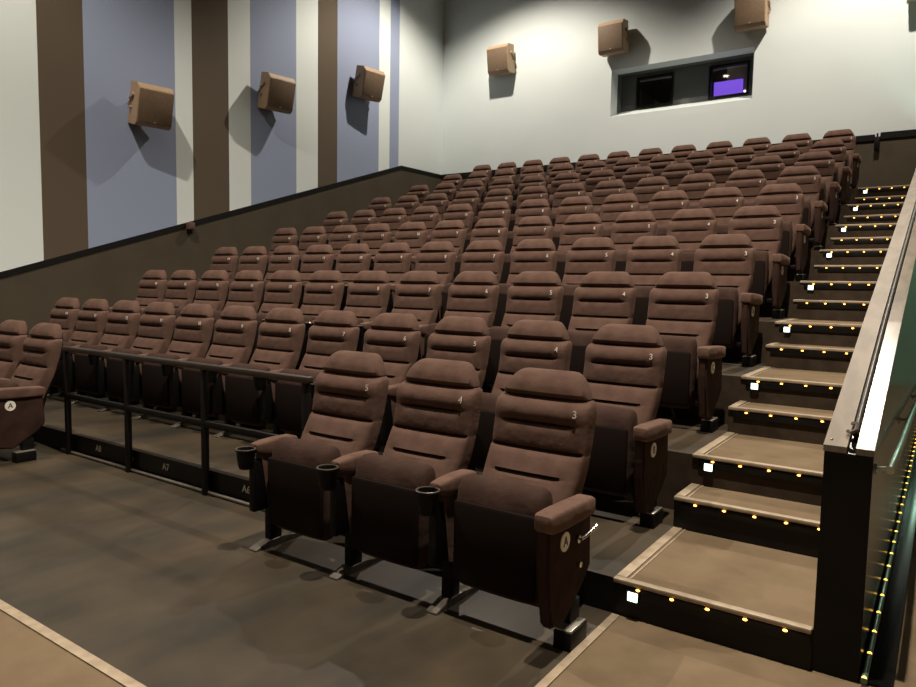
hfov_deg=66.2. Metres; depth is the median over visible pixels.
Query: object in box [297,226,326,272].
seat
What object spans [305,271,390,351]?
seat
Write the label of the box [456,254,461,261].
seat cushion
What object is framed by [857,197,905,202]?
light strip
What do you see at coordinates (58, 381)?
seat cushion
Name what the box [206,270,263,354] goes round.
seat
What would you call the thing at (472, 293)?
seat
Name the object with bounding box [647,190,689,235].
seat
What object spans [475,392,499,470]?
seat cushion
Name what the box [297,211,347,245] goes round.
seat
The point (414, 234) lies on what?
seat
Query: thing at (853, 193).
floor
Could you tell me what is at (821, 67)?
wall
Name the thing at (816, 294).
step
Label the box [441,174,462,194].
seat
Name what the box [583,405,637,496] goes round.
seat cushion
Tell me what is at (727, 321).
seat cushion
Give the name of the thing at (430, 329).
seat cushion
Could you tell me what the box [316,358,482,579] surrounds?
seat
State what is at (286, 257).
seat
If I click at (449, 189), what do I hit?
seat
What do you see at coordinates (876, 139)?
junction box
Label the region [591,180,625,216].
seat
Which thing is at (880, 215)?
step
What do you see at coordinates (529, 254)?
seat
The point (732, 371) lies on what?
floor
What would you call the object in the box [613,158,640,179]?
seat
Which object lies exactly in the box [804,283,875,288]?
light strip
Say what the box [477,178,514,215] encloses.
seat
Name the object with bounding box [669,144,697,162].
seat
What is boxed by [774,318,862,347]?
step
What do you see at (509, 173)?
seat
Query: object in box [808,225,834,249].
floor
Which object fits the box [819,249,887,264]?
step
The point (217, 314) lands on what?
seat cushion
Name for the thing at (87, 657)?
trim
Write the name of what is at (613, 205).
seat
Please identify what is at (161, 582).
floor
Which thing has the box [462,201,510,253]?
seat
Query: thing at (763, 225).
seat
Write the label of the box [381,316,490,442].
seat
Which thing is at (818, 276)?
step
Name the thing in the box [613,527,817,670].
step
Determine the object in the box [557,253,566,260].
seat cushion
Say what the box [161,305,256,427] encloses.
seat
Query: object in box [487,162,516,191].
seat
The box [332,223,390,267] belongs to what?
seat
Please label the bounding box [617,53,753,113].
wall
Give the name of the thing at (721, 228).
seat cushion
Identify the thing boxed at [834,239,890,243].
light strip
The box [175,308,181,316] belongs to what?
seat cushion
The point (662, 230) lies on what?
seat cushion
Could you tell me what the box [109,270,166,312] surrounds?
seat
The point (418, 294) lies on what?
seat
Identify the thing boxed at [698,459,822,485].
light strip
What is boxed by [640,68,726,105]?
wall
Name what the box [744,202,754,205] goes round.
seat cushion
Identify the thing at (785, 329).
marker light
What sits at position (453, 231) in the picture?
seat
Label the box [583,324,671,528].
seat
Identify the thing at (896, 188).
light strip
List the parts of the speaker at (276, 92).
yoke arm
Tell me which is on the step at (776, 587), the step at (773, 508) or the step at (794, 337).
the step at (773, 508)
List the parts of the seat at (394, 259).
backrest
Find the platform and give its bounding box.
[32,388,673,612]
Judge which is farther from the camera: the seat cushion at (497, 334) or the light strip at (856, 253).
the light strip at (856, 253)
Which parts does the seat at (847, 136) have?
backrest, panel, armrest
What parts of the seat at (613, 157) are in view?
backrest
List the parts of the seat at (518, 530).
leg, arm panel, armrest, backrest, panel, armrest, leg, leg plate, knob, recline lever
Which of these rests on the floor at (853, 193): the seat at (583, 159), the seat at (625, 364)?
the seat at (583, 159)
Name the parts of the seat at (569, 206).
backrest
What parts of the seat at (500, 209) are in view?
backrest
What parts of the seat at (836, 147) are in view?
backrest, panel, armrest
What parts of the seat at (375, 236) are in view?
backrest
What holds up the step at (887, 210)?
attached to the floor at (842, 209)
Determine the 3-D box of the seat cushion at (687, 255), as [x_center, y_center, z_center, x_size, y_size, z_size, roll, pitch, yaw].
[1.991,-0.607,6.361,0.398,0.448,0.140,4,6,35]
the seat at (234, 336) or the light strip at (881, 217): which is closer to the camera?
the seat at (234, 336)
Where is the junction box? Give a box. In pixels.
[874,133,879,149]
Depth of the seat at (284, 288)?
6.82 m
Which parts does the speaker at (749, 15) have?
yoke arm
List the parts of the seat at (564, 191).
backrest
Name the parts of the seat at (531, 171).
backrest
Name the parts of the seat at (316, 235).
backrest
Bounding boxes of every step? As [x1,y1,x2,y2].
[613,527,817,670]
[673,483,820,557]
[692,432,823,505]
[727,400,833,444]
[740,366,845,410]
[765,342,854,372]
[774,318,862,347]
[792,299,869,321]
[799,281,876,300]
[813,265,881,281]
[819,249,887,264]
[830,237,891,248]
[834,223,896,237]
[843,214,899,223]
[847,202,903,215]
[855,195,906,203]
[857,185,909,197]
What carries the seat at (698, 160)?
on the floor at (842, 209)
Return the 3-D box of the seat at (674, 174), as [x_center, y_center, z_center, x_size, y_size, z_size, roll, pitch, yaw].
[2.832,-1.954,9.438,0.588,0.988,0.572,4,6,35]
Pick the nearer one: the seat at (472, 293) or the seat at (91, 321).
the seat at (472, 293)
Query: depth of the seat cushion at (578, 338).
4.73 m
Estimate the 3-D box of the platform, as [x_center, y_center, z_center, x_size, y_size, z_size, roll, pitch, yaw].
[-2.287,0.793,5.567,7.868,0.202,1.040,4,6,35]
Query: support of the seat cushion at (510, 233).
on the seat at (532, 207)
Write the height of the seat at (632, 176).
0.988 m
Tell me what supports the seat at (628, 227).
on the floor at (766, 333)
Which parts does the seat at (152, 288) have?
backrest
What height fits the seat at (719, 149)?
0.988 m
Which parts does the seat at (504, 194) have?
backrest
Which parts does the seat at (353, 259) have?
backrest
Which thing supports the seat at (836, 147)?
on the floor at (842, 209)
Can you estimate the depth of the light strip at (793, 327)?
5.10 m
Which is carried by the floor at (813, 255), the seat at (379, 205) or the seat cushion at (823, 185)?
the seat at (379, 205)
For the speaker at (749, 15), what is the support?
attached to the wall at (821, 67)
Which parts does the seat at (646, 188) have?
backrest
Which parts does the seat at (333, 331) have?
arm panel, leg, armrest, backrest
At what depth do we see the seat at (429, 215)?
9.48 m
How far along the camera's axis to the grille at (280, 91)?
10.75 m
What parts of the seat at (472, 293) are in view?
leg, arm panel, armrest, backrest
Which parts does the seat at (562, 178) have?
backrest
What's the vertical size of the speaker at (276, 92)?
0.566 m
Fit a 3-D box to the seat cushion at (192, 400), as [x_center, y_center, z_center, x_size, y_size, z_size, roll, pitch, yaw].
[-2.028,0.342,5.590,0.398,0.448,0.140,4,5,35]
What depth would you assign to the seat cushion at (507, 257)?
7.31 m
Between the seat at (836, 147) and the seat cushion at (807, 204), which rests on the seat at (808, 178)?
the seat cushion at (807, 204)
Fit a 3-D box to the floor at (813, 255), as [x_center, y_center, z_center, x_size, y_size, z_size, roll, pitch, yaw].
[0.588,-1.015,9.521,7.868,0.339,0.992,4,6,35]
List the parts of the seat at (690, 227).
backrest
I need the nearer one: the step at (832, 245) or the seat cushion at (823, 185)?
the step at (832, 245)
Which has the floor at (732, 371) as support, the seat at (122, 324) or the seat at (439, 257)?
the seat at (439, 257)
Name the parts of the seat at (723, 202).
backrest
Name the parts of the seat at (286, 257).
backrest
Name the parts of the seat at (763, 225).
backrest, leg, panel, armrest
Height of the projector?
1.020 m
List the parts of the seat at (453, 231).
arm panel, backrest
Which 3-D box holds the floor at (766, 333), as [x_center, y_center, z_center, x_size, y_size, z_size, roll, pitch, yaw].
[-0.557,-0.265,7.949,7.868,0.339,0.992,4,6,35]
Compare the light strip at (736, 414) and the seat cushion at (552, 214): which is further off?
the seat cushion at (552, 214)
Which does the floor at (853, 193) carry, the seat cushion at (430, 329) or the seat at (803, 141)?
the seat at (803, 141)
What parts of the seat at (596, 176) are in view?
backrest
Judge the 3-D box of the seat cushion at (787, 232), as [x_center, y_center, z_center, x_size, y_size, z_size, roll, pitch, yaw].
[3.024,-0.951,6.830,0.398,0.448,0.140,4,6,35]
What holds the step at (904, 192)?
attached to the floor at (853, 193)
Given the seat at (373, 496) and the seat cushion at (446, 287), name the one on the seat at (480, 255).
the seat cushion at (446, 287)
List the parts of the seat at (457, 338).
leg, arm panel, armrest, backrest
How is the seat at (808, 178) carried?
on the floor at (813, 255)
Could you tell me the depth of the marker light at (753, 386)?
4.44 m
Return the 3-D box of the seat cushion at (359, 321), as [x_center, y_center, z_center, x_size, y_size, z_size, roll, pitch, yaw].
[-0.990,0.001,6.065,0.398,0.448,0.140,4,5,35]
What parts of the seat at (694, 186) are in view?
backrest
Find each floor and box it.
[0,442,614,686]
[0,531,915,686]
[59,387,727,509]
[234,276,799,317]
[248,359,764,423]
[435,317,791,362]
[787,250,819,280]
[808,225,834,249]
[814,205,847,225]
[828,188,857,205]
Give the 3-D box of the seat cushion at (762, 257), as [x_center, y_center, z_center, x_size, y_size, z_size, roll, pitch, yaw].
[2.450,-0.572,6.042,0.398,0.448,0.140,4,6,35]
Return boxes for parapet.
[811,169,915,683]
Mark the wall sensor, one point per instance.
(190, 226)
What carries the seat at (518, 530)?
on the floor at (161, 582)
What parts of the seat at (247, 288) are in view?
backrest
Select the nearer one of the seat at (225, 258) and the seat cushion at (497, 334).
the seat cushion at (497, 334)
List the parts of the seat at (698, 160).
backrest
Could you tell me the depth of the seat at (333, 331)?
5.03 m
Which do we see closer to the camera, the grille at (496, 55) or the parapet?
the parapet
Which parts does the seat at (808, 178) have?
backrest, leg, panel, armrest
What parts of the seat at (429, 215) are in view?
backrest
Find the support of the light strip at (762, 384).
attached to the step at (821, 401)
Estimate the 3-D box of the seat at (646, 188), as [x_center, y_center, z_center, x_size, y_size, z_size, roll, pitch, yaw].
[2.259,-1.579,8.652,0.588,0.988,0.572,4,6,35]
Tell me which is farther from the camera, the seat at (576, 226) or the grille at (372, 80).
the grille at (372, 80)
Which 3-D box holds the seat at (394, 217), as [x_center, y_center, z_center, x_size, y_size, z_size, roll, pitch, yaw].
[-1.070,-1.411,9.776,0.588,0.988,0.572,4,6,35]
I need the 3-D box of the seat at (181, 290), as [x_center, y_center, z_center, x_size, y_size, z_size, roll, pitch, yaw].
[-3.247,-0.321,7.738,0.588,0.988,0.572,4,6,35]
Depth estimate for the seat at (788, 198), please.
6.87 m
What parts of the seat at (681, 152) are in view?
backrest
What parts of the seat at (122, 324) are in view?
leg, backrest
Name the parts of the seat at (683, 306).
backrest, leg, leg plate, panel, armrest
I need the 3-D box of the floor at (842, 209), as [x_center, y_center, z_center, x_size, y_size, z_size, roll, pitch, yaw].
[1.733,-1.765,11.092,7.868,0.339,0.992,4,6,35]
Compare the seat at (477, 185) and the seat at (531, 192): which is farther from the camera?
the seat at (477, 185)
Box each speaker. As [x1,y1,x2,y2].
[128,81,173,130]
[257,72,295,113]
[352,65,384,101]
[487,43,514,76]
[598,19,629,56]
[734,0,770,32]
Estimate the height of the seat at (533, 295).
0.988 m
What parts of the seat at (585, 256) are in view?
backrest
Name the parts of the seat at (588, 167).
backrest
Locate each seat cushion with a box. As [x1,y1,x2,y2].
[0,379,18,387]
[51,342,75,388]
[77,344,107,394]
[109,348,141,400]
[144,352,179,408]
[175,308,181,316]
[184,357,222,416]
[213,310,222,319]
[228,363,270,426]
[249,313,266,358]
[272,437,340,540]
[278,369,319,434]
[297,316,315,364]
[341,281,347,310]
[355,453,435,569]
[356,318,363,351]
[374,429,382,447]
[426,323,437,334]
[444,283,452,291]
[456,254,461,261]
[457,474,552,604]
[465,233,470,238]
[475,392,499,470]
[487,326,510,386]
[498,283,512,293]
[504,254,511,261]
[507,231,513,237]
[510,214,515,219]
[550,212,555,218]
[553,230,560,236]
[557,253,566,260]
[562,284,579,294]
[567,331,595,345]
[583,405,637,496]
[602,228,611,235]
[616,252,627,260]
[634,286,655,296]
[657,226,666,234]
[659,336,696,408]
[682,251,694,260]
[690,205,698,208]
[711,287,738,347]
[717,224,728,232]
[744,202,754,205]
[755,251,768,302]
[782,222,792,267]
[803,200,810,237]
[820,182,825,201]
[829,166,838,201]
[841,154,848,186]
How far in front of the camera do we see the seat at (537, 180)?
10.77 m
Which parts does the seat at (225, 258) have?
backrest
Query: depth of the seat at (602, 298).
4.91 m
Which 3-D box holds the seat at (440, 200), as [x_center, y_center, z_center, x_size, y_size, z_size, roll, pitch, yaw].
[-0.498,-1.787,10.562,0.588,0.988,0.572,4,6,35]
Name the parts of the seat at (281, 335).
arm panel, leg, armrest, backrest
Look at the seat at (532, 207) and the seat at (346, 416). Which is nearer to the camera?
the seat at (346, 416)
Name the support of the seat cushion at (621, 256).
on the seat at (628, 227)
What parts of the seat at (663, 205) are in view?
backrest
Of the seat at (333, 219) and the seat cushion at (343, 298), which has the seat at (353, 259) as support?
the seat cushion at (343, 298)
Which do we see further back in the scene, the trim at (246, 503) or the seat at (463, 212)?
the seat at (463, 212)
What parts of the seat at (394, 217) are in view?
backrest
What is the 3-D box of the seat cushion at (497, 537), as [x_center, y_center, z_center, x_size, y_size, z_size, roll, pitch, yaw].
[0.174,0.767,2.779,0.398,0.448,0.140,4,5,35]
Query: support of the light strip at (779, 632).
attached to the step at (776, 587)
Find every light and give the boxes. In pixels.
[626,590,638,603]
[703,463,713,471]
[750,383,758,389]
[783,327,790,332]
[807,285,813,289]
[826,253,831,257]
[860,439,915,684]
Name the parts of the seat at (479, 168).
backrest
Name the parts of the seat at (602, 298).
backrest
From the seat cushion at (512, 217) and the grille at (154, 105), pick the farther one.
the seat cushion at (512, 217)
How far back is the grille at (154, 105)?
9.08 m
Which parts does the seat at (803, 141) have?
backrest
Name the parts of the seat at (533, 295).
leg, backrest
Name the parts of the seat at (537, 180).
backrest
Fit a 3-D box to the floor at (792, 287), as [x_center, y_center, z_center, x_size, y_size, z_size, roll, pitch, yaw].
[0.015,-0.640,8.735,7.868,0.339,0.992,4,6,35]
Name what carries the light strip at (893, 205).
attached to the step at (887, 210)
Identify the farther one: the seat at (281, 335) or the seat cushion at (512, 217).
the seat cushion at (512, 217)
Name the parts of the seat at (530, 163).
backrest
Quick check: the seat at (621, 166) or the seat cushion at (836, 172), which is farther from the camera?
the seat at (621, 166)
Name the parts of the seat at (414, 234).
backrest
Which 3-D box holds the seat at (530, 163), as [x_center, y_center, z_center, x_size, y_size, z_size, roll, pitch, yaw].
[1.220,-2.912,12.919,0.588,0.988,0.572,4,6,35]
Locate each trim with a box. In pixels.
[0,166,441,277]
[0,599,619,686]
[60,448,264,510]
[442,129,915,178]
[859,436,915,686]
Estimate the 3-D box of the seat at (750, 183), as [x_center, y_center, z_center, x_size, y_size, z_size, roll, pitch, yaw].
[3.178,-1.510,8.015,0.588,0.988,0.572,4,6,35]
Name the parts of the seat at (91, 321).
leg, backrest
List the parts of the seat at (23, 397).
panel, armrest, leg plate, leg, backrest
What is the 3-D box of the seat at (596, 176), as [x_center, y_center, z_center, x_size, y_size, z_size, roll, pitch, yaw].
[1.913,-2.023,10.075,0.588,0.988,0.572,4,6,35]
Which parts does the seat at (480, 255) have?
leg, arm panel, backrest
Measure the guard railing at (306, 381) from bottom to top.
0.830 m
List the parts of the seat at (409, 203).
backrest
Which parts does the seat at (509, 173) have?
backrest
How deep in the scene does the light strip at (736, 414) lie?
4.11 m
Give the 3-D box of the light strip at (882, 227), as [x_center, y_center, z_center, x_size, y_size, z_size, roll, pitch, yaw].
[4.416,-1.225,7.428,0.702,0.042,0.018,4,6,35]
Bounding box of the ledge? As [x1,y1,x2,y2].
[610,95,751,123]
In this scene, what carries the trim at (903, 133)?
attached to the wall at (821, 67)
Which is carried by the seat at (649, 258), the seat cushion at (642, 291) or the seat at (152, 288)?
the seat cushion at (642, 291)
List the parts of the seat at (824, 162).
backrest, panel, armrest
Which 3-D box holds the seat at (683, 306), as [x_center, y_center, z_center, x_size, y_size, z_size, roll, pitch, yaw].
[1.379,0.027,4.530,0.672,0.988,0.599,4,6,35]
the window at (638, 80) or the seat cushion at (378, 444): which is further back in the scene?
the window at (638, 80)
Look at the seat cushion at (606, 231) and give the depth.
7.72 m
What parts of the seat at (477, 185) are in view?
backrest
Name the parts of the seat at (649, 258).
backrest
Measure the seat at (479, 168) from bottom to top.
0.988 m
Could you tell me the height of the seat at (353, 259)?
0.988 m
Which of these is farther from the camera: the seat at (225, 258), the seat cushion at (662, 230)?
the seat at (225, 258)
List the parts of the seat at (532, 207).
backrest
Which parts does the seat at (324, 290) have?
backrest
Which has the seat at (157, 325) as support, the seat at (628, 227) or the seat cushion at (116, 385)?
the seat cushion at (116, 385)
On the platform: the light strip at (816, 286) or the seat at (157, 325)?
the seat at (157, 325)
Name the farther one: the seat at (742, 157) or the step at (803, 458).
the seat at (742, 157)
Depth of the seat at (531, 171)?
11.87 m
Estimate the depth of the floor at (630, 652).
2.51 m
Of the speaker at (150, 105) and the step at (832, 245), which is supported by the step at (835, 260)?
the step at (832, 245)
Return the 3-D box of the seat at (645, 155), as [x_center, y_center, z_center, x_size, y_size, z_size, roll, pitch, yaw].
[3.058,-2.774,11.646,0.588,0.988,0.572,4,6,35]
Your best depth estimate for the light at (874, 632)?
3.10 m
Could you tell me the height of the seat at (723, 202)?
0.988 m
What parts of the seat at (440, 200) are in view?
backrest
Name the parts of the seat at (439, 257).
leg, arm panel, armrest, backrest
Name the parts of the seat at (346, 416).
arm panel, leg, armrest, backrest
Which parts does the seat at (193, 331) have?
arm panel, leg, backrest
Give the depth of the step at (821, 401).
4.41 m
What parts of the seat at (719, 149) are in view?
backrest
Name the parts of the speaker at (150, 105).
yoke arm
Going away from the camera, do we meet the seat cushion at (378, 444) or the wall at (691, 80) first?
the seat cushion at (378, 444)
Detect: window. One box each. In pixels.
[635,72,673,108]
[708,60,749,98]
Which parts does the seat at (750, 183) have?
backrest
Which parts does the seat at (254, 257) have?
backrest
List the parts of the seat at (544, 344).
leg, backrest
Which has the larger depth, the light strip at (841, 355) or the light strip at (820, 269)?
the light strip at (820, 269)
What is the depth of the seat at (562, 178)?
10.48 m
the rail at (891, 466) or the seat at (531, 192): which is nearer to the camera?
the rail at (891, 466)
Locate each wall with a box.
[0,0,443,336]
[442,0,915,188]
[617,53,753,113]
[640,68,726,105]
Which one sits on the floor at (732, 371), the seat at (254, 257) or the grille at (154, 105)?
the seat at (254, 257)
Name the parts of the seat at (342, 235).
backrest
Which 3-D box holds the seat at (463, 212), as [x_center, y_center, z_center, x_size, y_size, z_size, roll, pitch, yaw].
[-0.151,-1.343,9.140,0.588,0.988,0.572,4,6,35]
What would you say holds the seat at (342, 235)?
on the floor at (766, 333)
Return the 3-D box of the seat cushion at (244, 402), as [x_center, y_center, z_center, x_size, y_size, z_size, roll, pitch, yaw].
[-1.571,0.381,5.269,0.398,0.448,0.140,4,6,35]
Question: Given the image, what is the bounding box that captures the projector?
[714,64,747,95]
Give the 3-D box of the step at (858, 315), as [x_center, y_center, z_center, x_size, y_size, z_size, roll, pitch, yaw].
[3.175,-0.271,5.766,0.738,0.164,0.298,4,6,35]
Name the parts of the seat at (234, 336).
arm panel, armrest, leg, backrest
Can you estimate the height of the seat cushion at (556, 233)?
0.448 m
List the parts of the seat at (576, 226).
backrest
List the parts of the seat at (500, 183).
backrest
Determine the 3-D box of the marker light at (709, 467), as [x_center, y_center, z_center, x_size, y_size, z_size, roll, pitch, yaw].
[1.306,0.646,3.663,0.052,0.044,0.013,4,6,35]
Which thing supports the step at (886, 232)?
attached to the floor at (829, 230)
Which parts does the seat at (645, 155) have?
backrest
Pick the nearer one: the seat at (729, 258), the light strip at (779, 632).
the light strip at (779, 632)
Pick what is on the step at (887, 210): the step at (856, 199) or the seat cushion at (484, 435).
the step at (856, 199)
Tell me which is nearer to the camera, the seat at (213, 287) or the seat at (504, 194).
the seat at (213, 287)
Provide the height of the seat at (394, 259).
0.988 m
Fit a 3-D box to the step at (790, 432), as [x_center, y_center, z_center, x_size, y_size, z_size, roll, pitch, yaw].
[2.030,0.479,4.194,0.738,0.164,0.298,4,6,35]
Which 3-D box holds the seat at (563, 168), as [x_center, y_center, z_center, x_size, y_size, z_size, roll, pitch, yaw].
[1.566,-2.468,11.497,0.588,0.988,0.572,4,6,35]
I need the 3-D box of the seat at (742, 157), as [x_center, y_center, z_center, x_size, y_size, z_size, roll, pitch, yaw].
[3.864,-2.295,9.905,0.588,0.988,0.572,4,6,35]
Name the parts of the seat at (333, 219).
backrest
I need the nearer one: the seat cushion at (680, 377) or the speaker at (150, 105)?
the seat cushion at (680, 377)
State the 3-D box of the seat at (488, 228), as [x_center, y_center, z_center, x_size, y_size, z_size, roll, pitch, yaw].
[0.195,-0.898,7.718,0.588,0.988,0.572,4,6,35]
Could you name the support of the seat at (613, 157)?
on the floor at (853, 193)
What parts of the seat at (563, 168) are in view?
backrest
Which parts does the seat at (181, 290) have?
backrest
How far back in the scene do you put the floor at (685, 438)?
3.96 m
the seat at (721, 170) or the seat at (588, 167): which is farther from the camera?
the seat at (588, 167)
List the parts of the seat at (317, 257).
backrest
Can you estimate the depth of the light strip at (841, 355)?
4.90 m
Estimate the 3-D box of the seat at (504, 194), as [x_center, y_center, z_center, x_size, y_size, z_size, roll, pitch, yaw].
[0.421,-1.718,9.925,0.588,0.988,0.572,4,6,35]
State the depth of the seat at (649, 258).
5.70 m
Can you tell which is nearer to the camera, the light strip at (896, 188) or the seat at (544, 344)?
the seat at (544, 344)
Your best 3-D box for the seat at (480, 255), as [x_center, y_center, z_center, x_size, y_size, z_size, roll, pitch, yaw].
[0.082,-0.489,6.614,0.588,0.988,0.572,4,6,35]
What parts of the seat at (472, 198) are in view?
backrest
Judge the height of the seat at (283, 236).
0.988 m
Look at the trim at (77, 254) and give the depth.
9.89 m
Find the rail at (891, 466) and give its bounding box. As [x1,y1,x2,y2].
[875,394,915,474]
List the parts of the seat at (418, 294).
leg, armrest, backrest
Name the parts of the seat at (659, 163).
backrest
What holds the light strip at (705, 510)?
attached to the step at (773, 508)
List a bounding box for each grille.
[137,88,173,126]
[267,78,295,110]
[362,70,384,99]
[487,46,506,72]
[598,22,621,51]
[735,0,764,26]
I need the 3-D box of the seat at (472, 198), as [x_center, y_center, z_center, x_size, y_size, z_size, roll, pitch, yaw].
[-0.038,-1.752,10.244,0.588,0.988,0.572,4,6,35]
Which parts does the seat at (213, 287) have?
backrest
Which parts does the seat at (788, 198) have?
backrest, leg, panel, armrest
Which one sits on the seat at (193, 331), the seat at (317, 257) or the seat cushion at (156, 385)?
the seat cushion at (156, 385)
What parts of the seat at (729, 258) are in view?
backrest, leg, panel, armrest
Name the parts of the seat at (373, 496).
leg, arm panel, armrest, backrest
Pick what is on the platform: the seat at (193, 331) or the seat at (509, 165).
the seat at (193, 331)
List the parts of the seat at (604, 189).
backrest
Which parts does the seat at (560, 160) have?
backrest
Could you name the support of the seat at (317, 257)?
on the floor at (732, 371)
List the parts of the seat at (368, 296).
backrest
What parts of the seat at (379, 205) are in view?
backrest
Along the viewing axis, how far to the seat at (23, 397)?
5.21 m
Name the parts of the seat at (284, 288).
backrest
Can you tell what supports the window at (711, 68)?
in the wall at (691, 80)
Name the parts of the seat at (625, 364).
backrest, panel, leg, armrest, leg plate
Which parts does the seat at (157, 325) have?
arm panel, leg, backrest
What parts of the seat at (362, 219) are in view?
backrest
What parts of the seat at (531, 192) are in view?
backrest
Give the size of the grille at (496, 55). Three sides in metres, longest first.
0.440 x 0.414 x 0.018 m
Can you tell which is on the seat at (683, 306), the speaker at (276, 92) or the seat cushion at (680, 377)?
the seat cushion at (680, 377)
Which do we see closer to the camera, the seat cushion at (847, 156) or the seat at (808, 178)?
the seat at (808, 178)
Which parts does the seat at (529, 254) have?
backrest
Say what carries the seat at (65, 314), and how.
on the platform
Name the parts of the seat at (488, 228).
arm panel, backrest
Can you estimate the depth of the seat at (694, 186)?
8.39 m
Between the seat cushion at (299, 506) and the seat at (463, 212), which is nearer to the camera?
the seat cushion at (299, 506)
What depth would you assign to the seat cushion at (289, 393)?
4.91 m
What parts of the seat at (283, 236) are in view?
backrest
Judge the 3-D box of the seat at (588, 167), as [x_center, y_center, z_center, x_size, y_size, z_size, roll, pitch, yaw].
[2.026,-2.433,11.178,0.588,0.988,0.572,4,6,35]
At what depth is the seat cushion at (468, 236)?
8.77 m
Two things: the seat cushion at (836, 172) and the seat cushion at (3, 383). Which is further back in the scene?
the seat cushion at (836, 172)
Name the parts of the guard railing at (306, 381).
post, post, rail, rail, post, post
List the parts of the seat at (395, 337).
backrest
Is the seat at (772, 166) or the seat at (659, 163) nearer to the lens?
the seat at (772, 166)
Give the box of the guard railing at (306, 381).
[61,346,312,495]
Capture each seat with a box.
[0,320,28,378]
[0,323,62,462]
[47,299,108,397]
[49,297,80,341]
[60,300,140,404]
[87,302,175,411]
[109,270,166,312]
[122,303,213,419]
[137,270,196,334]
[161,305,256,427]
[170,270,228,343]
[193,247,237,301]
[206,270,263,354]
[208,308,304,437]
[223,246,267,308]
[235,350,388,551]
[249,270,301,358]
[253,310,359,438]
[257,245,299,312]
[261,270,343,364]
[263,228,297,279]
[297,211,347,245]
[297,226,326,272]
[297,244,333,308]
[299,225,357,269]
[302,243,370,310]
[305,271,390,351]
[311,313,420,447]
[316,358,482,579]
[326,209,376,243]
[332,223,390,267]
[343,242,411,305]
[348,197,391,224]
[357,208,406,243]
[358,271,441,351]
[369,222,426,270]
[376,195,418,223]
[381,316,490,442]
[386,241,455,312]
[390,206,438,242]
[406,193,448,221]
[407,185,429,206]
[409,220,465,270]
[415,367,597,652]
[416,271,499,361]
[426,203,473,242]
[432,183,455,205]
[435,240,504,322]
[438,191,479,222]
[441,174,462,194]
[448,180,484,206]
[451,218,507,282]
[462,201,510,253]
[466,172,488,191]
[467,319,571,470]
[470,188,512,232]
[471,164,491,182]
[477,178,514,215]
[482,169,515,202]
[482,271,563,392]
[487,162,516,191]
[492,239,557,326]
[499,216,553,283]
[504,199,550,253]
[508,186,547,230]
[511,175,545,213]
[513,167,544,200]
[514,159,543,189]
[544,157,570,186]
[546,164,574,198]
[548,172,579,209]
[550,183,585,226]
[552,196,593,250]
[555,213,602,282]
[559,237,616,330]
[567,271,636,374]
[575,154,599,176]
[579,161,606,187]
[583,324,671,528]
[585,169,615,198]
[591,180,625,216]
[600,193,639,238]
[605,151,630,169]
[611,211,657,271]
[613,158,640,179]
[622,166,653,192]
[625,236,682,324]
[633,177,669,210]
[636,148,662,166]
[646,272,725,432]
[647,154,676,176]
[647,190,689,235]
[660,163,694,190]
[667,208,716,271]
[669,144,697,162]
[677,173,715,208]
[684,151,715,173]
[693,234,762,366]
[699,187,744,233]
[702,159,737,187]
[704,141,733,159]
[723,147,756,170]
[725,169,766,205]
[728,205,789,318]
[741,137,771,156]
[746,155,784,184]
[755,183,810,280]
[764,143,799,167]
[776,165,827,249]
[780,133,812,154]
[794,151,840,224]
[809,139,851,204]
[821,129,860,188]
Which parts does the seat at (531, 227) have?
backrest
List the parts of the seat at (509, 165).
backrest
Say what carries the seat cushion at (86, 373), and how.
on the seat at (122, 324)
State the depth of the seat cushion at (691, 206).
8.14 m
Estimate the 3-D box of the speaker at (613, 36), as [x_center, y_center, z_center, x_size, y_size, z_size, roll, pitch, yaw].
[2.728,-5.349,12.305,0.524,0.555,0.384,4,6,35]
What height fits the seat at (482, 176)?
0.988 m
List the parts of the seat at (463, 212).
backrest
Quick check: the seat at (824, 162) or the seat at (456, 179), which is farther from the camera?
the seat at (456, 179)
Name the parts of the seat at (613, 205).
backrest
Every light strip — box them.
[620,584,810,646]
[680,502,819,536]
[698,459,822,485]
[733,411,830,428]
[746,380,841,394]
[770,348,852,358]
[779,325,860,333]
[797,302,868,308]
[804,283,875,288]
[817,267,881,271]
[823,251,886,255]
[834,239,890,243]
[838,225,895,230]
[847,216,898,220]
[850,204,902,209]
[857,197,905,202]
[861,187,908,192]
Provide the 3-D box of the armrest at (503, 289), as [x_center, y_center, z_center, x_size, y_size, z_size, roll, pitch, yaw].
[0.501,-0.304,6.214,0.398,0.448,0.140,4,6,35]
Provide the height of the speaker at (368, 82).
0.566 m
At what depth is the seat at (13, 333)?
5.68 m
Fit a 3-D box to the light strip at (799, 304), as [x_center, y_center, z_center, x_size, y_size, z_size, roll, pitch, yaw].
[3.105,-0.299,5.636,0.702,0.042,0.018,4,6,35]
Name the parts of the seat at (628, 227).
backrest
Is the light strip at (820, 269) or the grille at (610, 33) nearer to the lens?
the light strip at (820, 269)
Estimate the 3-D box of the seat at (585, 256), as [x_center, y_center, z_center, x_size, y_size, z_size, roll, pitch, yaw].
[1.001,-0.420,5.977,0.588,0.988,0.572,4,6,35]
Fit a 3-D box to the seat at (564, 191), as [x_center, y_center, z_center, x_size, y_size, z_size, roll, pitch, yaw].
[1.340,-1.649,9.289,0.588,0.988,0.572,4,6,35]
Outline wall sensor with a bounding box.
[186,222,194,233]
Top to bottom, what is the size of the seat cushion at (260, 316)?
0.448 m
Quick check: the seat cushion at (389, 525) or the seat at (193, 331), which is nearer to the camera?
the seat cushion at (389, 525)
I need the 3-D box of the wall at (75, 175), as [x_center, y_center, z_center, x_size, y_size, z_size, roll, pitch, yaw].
[-5.619,-3.333,7.425,0.280,8.100,18.750,4,6,35]
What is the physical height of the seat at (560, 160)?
0.988 m
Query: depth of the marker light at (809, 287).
6.01 m

